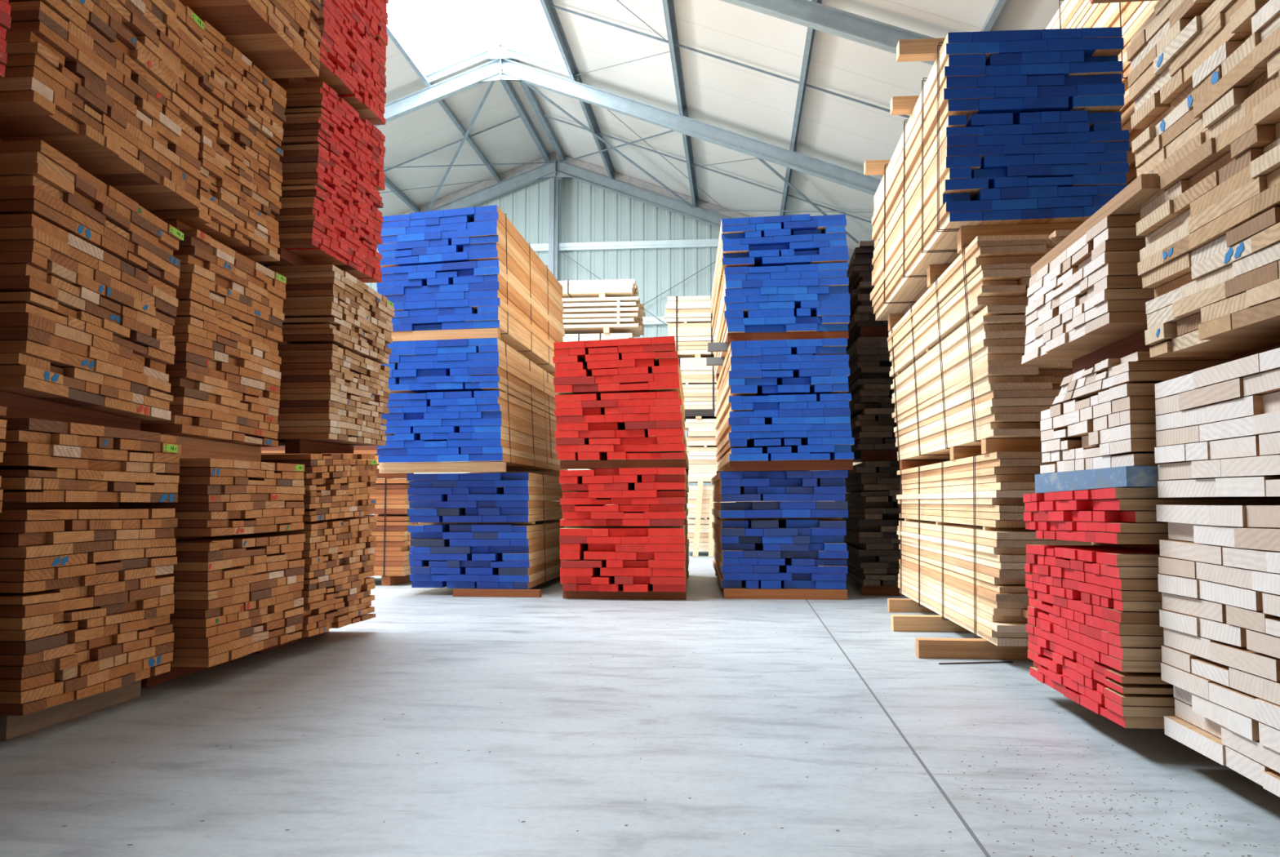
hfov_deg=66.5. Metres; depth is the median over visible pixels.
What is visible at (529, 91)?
ridge purlin
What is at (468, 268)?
bundle
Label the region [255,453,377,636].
bundle
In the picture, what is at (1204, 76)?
bundle
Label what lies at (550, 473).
bearer
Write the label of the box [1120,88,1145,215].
bundle
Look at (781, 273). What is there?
bundle
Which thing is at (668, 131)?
brace
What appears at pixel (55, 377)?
paint mark
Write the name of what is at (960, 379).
bundle
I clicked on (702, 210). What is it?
brace
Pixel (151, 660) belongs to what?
paint mark
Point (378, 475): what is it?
bearer
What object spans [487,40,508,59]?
bracket
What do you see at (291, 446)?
bearer
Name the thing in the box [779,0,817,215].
purlin
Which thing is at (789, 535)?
bundle
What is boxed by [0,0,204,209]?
bundle
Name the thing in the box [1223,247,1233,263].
paint mark
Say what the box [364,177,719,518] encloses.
wall
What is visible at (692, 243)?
rail
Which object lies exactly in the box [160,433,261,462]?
bearer
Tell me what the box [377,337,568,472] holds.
bundle
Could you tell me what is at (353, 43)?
bundle
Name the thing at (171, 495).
paint mark
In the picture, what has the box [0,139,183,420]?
bundle
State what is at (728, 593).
bearer
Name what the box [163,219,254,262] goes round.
bearer
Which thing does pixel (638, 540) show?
bundle
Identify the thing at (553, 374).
bearer
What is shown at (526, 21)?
window
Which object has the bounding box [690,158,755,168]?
cable
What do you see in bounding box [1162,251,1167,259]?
paint mark
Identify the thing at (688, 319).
bundle
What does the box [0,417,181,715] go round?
bundle
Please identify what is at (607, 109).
cable
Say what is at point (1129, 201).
bearer
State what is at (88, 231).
paint mark
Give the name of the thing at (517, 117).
cable
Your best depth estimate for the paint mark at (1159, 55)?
3.04 m
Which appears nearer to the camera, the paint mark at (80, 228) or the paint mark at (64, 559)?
the paint mark at (64, 559)
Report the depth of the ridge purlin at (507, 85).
19.51 m
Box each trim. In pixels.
[398,152,555,215]
[555,151,853,257]
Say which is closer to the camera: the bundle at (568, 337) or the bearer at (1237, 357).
the bearer at (1237, 357)
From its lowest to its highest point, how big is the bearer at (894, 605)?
0.097 m
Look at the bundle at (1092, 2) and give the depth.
3.29 m
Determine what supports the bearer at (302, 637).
on the floor
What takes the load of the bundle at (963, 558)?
on the bearer at (925, 647)
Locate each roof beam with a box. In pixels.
[374,58,881,195]
[419,159,850,263]
[719,0,934,65]
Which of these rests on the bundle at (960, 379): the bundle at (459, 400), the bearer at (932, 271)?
the bearer at (932, 271)
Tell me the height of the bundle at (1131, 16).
1.094 m
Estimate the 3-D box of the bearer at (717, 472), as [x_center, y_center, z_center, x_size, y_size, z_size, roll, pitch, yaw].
[1.441,0.540,11.445,1.085,0.097,0.090,0,-4,6]
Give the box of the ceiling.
[375,0,1063,250]
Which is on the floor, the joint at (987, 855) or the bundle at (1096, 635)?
the joint at (987, 855)
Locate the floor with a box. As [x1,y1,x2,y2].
[0,551,1279,856]
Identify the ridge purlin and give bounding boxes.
[488,57,550,162]
[507,50,564,161]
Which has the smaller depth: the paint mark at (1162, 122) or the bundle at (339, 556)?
the paint mark at (1162, 122)
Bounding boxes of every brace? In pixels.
[383,162,553,168]
[426,80,495,211]
[523,82,694,208]
[558,130,674,164]
[702,209,873,213]
[756,157,858,244]
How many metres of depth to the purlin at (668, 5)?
15.23 m
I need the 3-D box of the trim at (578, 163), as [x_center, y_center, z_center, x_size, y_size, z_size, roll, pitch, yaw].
[2.334,-4.576,21.456,8.500,3.335,0.120,0,-4,6]
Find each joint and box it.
[805,599,991,856]
[938,661,1013,664]
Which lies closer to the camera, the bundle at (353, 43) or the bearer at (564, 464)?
the bundle at (353, 43)
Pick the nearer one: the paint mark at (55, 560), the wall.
the paint mark at (55, 560)
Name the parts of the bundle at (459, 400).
cord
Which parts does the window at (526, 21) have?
skylight rail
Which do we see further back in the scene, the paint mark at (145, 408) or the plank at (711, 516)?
the plank at (711, 516)
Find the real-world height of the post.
8.100 m
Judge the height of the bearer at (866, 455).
0.106 m
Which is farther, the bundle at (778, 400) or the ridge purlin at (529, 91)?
the ridge purlin at (529, 91)
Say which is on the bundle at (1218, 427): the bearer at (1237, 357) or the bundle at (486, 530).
the bearer at (1237, 357)
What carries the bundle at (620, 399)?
on the bearer at (564, 464)
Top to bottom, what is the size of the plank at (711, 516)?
0.944 m
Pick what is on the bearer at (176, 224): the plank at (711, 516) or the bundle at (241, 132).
the bundle at (241, 132)
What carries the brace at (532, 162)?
attached to the roof beam at (556, 170)
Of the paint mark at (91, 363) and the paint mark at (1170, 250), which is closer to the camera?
the paint mark at (1170, 250)
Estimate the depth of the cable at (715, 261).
21.60 m
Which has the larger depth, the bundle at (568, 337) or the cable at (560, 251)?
the cable at (560, 251)
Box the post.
[548,177,559,280]
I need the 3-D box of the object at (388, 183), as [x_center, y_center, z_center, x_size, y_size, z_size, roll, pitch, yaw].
[-6.352,-5.941,8.837,0.127,0.195,27.400,0,-4,6]
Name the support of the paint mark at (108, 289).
attached to the bundle at (88, 300)
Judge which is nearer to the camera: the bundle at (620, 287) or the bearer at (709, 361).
the bearer at (709, 361)
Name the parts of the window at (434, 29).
skylight rail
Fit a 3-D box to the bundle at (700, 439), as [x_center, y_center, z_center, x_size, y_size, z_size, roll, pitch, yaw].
[2.276,0.371,15.869,3.067,1.009,1.029,0,-4,6]
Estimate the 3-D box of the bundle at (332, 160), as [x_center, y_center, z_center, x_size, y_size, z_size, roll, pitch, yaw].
[-3.288,-1.498,6.208,3.039,1.050,1.117,0,-4,6]
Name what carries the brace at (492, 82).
attached to the roof beam at (556, 170)
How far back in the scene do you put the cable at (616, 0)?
13.62 m
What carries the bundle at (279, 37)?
on the bearer
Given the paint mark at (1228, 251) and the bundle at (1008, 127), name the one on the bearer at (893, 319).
the bundle at (1008, 127)
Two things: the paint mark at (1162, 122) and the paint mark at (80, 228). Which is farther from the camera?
the paint mark at (80, 228)
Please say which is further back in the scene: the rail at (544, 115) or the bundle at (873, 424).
the rail at (544, 115)
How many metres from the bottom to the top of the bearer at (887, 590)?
0.087 m
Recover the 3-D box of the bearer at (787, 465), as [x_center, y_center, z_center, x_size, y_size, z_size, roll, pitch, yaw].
[1.333,0.331,8.665,1.085,0.096,0.090,0,-4,6]
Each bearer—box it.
[0,391,140,431]
[0,680,141,740]
[141,654,247,687]
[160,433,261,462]
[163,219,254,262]
[253,632,323,653]
[272,247,315,266]
[274,77,308,83]
[284,440,353,453]
[351,469,413,478]
[378,462,506,473]
[381,574,409,585]
[390,328,500,342]
[453,588,541,597]
[465,471,559,476]
[547,372,555,377]
[560,459,685,469]
[562,589,686,599]
[599,292,607,297]
[603,327,613,333]
[694,354,701,357]
[706,356,725,365]
[707,342,729,351]
[716,471,773,474]
[723,587,847,599]
[727,331,848,343]
[728,459,853,471]
[859,326,888,337]
[860,584,902,595]
[861,450,897,462]
[863,159,890,175]
[887,598,936,613]
[888,313,906,331]
[889,95,919,115]
[890,614,972,632]
[896,37,945,62]
[899,459,950,470]
[915,637,1030,659]
[926,264,951,287]
[950,446,984,460]
[956,222,1084,253]
[981,438,1041,453]
[1031,173,1161,276]
[1035,466,1161,493]
[1071,330,1155,373]
[1230,343,1279,361]
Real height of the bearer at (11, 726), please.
0.097 m
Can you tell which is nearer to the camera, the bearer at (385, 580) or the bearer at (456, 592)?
the bearer at (456, 592)
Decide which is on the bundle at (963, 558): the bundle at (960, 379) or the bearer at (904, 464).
the bearer at (904, 464)
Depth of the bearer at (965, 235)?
5.52 m
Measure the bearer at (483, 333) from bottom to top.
0.107 m
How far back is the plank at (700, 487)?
15.24 m
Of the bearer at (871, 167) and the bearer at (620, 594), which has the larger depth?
the bearer at (620, 594)
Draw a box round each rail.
[376,239,719,253]
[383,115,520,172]
[542,114,871,223]
[548,4,910,118]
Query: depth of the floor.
3.27 m
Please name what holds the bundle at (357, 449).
on the plank
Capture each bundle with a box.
[0,0,11,77]
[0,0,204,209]
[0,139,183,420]
[0,406,7,512]
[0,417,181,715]
[2,458,305,667]
[140,229,286,446]
[146,20,286,262]
[178,0,320,79]
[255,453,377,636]
[256,81,385,283]
[257,445,384,465]
[262,264,394,446]
[271,0,388,125]
[360,478,429,576]
[376,204,564,372]
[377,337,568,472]
[406,472,574,589]
[413,468,591,473]
[552,336,688,470]
[558,279,638,297]
[559,467,688,591]
[562,296,645,337]
[563,333,633,342]
[664,295,714,358]
[678,357,717,409]
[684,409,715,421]
[684,418,860,483]
[687,485,846,551]
[710,213,850,377]
[711,470,848,589]
[714,337,854,471]
[835,461,930,586]
[845,240,888,351]
[845,337,897,462]
[870,26,1129,320]
[887,230,1074,461]
[896,452,1175,646]
[1021,215,1155,364]
[1022,488,1279,728]
[1040,351,1231,473]
[1045,0,1159,92]
[1090,0,1159,4]
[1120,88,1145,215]
[1126,0,1279,357]
[1154,347,1279,797]
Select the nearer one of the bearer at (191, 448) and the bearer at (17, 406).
the bearer at (17, 406)
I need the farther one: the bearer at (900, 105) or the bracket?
the bracket
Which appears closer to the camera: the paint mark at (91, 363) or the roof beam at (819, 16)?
the paint mark at (91, 363)
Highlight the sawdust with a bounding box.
[89,604,1275,856]
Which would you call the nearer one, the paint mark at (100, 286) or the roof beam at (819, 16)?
the paint mark at (100, 286)
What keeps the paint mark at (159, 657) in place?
attached to the bundle at (85, 611)
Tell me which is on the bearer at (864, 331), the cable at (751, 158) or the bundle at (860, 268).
the bundle at (860, 268)
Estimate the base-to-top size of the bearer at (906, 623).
0.097 m
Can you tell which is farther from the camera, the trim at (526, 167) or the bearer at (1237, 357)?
the trim at (526, 167)
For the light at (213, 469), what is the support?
on the bundle at (237, 593)
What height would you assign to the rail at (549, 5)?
2.870 m
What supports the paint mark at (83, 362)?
attached to the bundle at (88, 300)
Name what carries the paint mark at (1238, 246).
attached to the bundle at (1204, 76)
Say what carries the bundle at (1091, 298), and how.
on the bearer at (1135, 343)
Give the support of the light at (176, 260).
attached to the bundle at (88, 300)
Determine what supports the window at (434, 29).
attached to the ceiling
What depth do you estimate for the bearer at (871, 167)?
7.88 m
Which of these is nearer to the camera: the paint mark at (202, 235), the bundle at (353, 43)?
the paint mark at (202, 235)
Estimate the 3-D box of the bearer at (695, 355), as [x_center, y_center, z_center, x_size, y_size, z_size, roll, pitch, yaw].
[0.973,-1.125,16.112,0.090,0.057,1.000,0,-4,6]
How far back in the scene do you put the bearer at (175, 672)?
4.68 m
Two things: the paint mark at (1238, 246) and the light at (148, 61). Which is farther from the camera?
the light at (148, 61)
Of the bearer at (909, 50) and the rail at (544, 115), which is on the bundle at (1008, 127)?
the bearer at (909, 50)
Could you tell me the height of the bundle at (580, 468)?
1.059 m
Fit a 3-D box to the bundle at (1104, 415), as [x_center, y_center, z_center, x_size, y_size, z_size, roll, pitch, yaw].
[3.196,-0.043,3.609,3.036,0.387,0.986,0,-4,6]
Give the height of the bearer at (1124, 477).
0.081 m
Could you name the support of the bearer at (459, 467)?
on the bundle at (486, 530)
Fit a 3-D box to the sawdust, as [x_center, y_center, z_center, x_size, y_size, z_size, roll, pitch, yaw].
[0.071,1.209,4.759,3.511,0.002,6.769,0,-4,6]
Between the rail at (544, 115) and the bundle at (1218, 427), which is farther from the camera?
the rail at (544, 115)
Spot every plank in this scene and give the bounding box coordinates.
[692,479,703,556]
[708,496,714,557]
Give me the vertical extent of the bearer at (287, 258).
0.093 m
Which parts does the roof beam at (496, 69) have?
apex plate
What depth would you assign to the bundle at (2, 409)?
3.34 m
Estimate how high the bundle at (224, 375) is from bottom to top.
0.968 m
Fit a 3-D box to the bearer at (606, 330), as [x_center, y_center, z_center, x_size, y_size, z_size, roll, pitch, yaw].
[-0.494,-1.551,16.239,0.090,0.087,1.000,0,-4,6]
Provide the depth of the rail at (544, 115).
18.97 m
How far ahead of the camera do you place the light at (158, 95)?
4.22 m
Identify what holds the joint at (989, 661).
on the floor
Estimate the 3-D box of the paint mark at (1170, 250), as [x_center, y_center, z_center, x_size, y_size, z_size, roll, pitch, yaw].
[1.626,-0.540,2.993,0.001,0.025,0.036,0,-4,5]
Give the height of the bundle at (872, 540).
1.148 m
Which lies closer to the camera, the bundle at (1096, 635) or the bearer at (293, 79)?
the bundle at (1096, 635)
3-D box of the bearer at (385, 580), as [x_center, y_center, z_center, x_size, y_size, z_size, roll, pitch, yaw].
[-2.543,1.585,10.412,0.090,0.097,0.940,0,-4,6]
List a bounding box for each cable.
[379,179,493,193]
[560,251,667,325]
[573,49,675,75]
[607,109,720,206]
[616,0,674,47]
[643,261,715,305]
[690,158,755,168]
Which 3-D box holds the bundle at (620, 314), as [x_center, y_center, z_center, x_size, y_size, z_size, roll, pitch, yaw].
[-1.781,-1.833,16.393,3.683,0.494,1.049,0,-4,6]
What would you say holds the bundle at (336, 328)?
on the bearer
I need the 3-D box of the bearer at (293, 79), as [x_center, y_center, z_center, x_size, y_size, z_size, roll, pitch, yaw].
[-2.028,-2.030,6.133,0.090,0.126,0.968,0,-4,6]
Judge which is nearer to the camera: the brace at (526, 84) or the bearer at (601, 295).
the bearer at (601, 295)
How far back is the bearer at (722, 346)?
9.26 m
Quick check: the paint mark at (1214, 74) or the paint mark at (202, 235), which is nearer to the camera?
the paint mark at (1214, 74)
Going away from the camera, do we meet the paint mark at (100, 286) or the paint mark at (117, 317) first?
the paint mark at (100, 286)
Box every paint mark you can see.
[43,370,49,380]
[51,373,59,382]
[52,556,60,566]
[60,555,68,565]
[77,225,84,234]
[80,360,88,366]
[85,228,91,239]
[88,360,94,368]
[98,284,103,293]
[106,287,111,296]
[115,315,119,323]
[137,405,143,413]
[143,406,148,414]
[148,657,155,666]
[156,654,162,665]
[160,493,167,502]
[168,493,173,502]
[200,231,204,239]
[1156,53,1163,67]
[1160,120,1164,131]
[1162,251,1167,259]
[1167,247,1173,257]
[1186,94,1192,107]
[1210,71,1218,84]
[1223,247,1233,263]
[1234,242,1244,258]
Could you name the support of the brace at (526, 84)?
attached to the roof beam at (556, 170)
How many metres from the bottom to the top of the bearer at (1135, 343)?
0.107 m
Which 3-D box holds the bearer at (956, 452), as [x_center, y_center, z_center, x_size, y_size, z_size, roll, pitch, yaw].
[2.419,0.152,6.017,0.970,0.077,0.100,0,-4,6]
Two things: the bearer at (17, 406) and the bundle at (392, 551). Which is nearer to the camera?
the bearer at (17, 406)
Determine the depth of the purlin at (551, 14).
16.29 m
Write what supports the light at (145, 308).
attached to the bundle at (88, 300)
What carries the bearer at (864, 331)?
on the bundle at (873, 424)
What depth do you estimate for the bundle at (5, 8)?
3.23 m
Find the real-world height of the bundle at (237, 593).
0.958 m
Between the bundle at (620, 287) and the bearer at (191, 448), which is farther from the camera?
the bundle at (620, 287)
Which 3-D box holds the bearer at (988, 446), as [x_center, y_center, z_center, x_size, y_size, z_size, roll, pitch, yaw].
[2.341,0.093,5.233,0.970,0.077,0.100,0,-4,6]
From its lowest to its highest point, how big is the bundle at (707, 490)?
1.049 m
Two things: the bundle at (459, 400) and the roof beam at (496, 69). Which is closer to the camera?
the bundle at (459, 400)
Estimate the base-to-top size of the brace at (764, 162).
1.233 m
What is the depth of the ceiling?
15.84 m
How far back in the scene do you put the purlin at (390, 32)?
17.70 m
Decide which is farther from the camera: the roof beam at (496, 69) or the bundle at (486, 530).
the roof beam at (496, 69)
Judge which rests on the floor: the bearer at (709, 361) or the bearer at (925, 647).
the bearer at (925, 647)
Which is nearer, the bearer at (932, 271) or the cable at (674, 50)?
the bearer at (932, 271)
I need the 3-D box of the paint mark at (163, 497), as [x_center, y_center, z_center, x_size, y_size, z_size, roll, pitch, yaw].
[-2.083,0.303,4.272,0.001,0.036,0.056,0,-4,6]
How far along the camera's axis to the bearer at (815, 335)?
8.70 m
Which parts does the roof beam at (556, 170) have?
apex plate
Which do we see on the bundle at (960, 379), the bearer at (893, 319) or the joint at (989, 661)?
the bearer at (893, 319)
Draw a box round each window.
[386,0,497,83]
[483,0,574,76]
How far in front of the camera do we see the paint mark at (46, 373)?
3.55 m

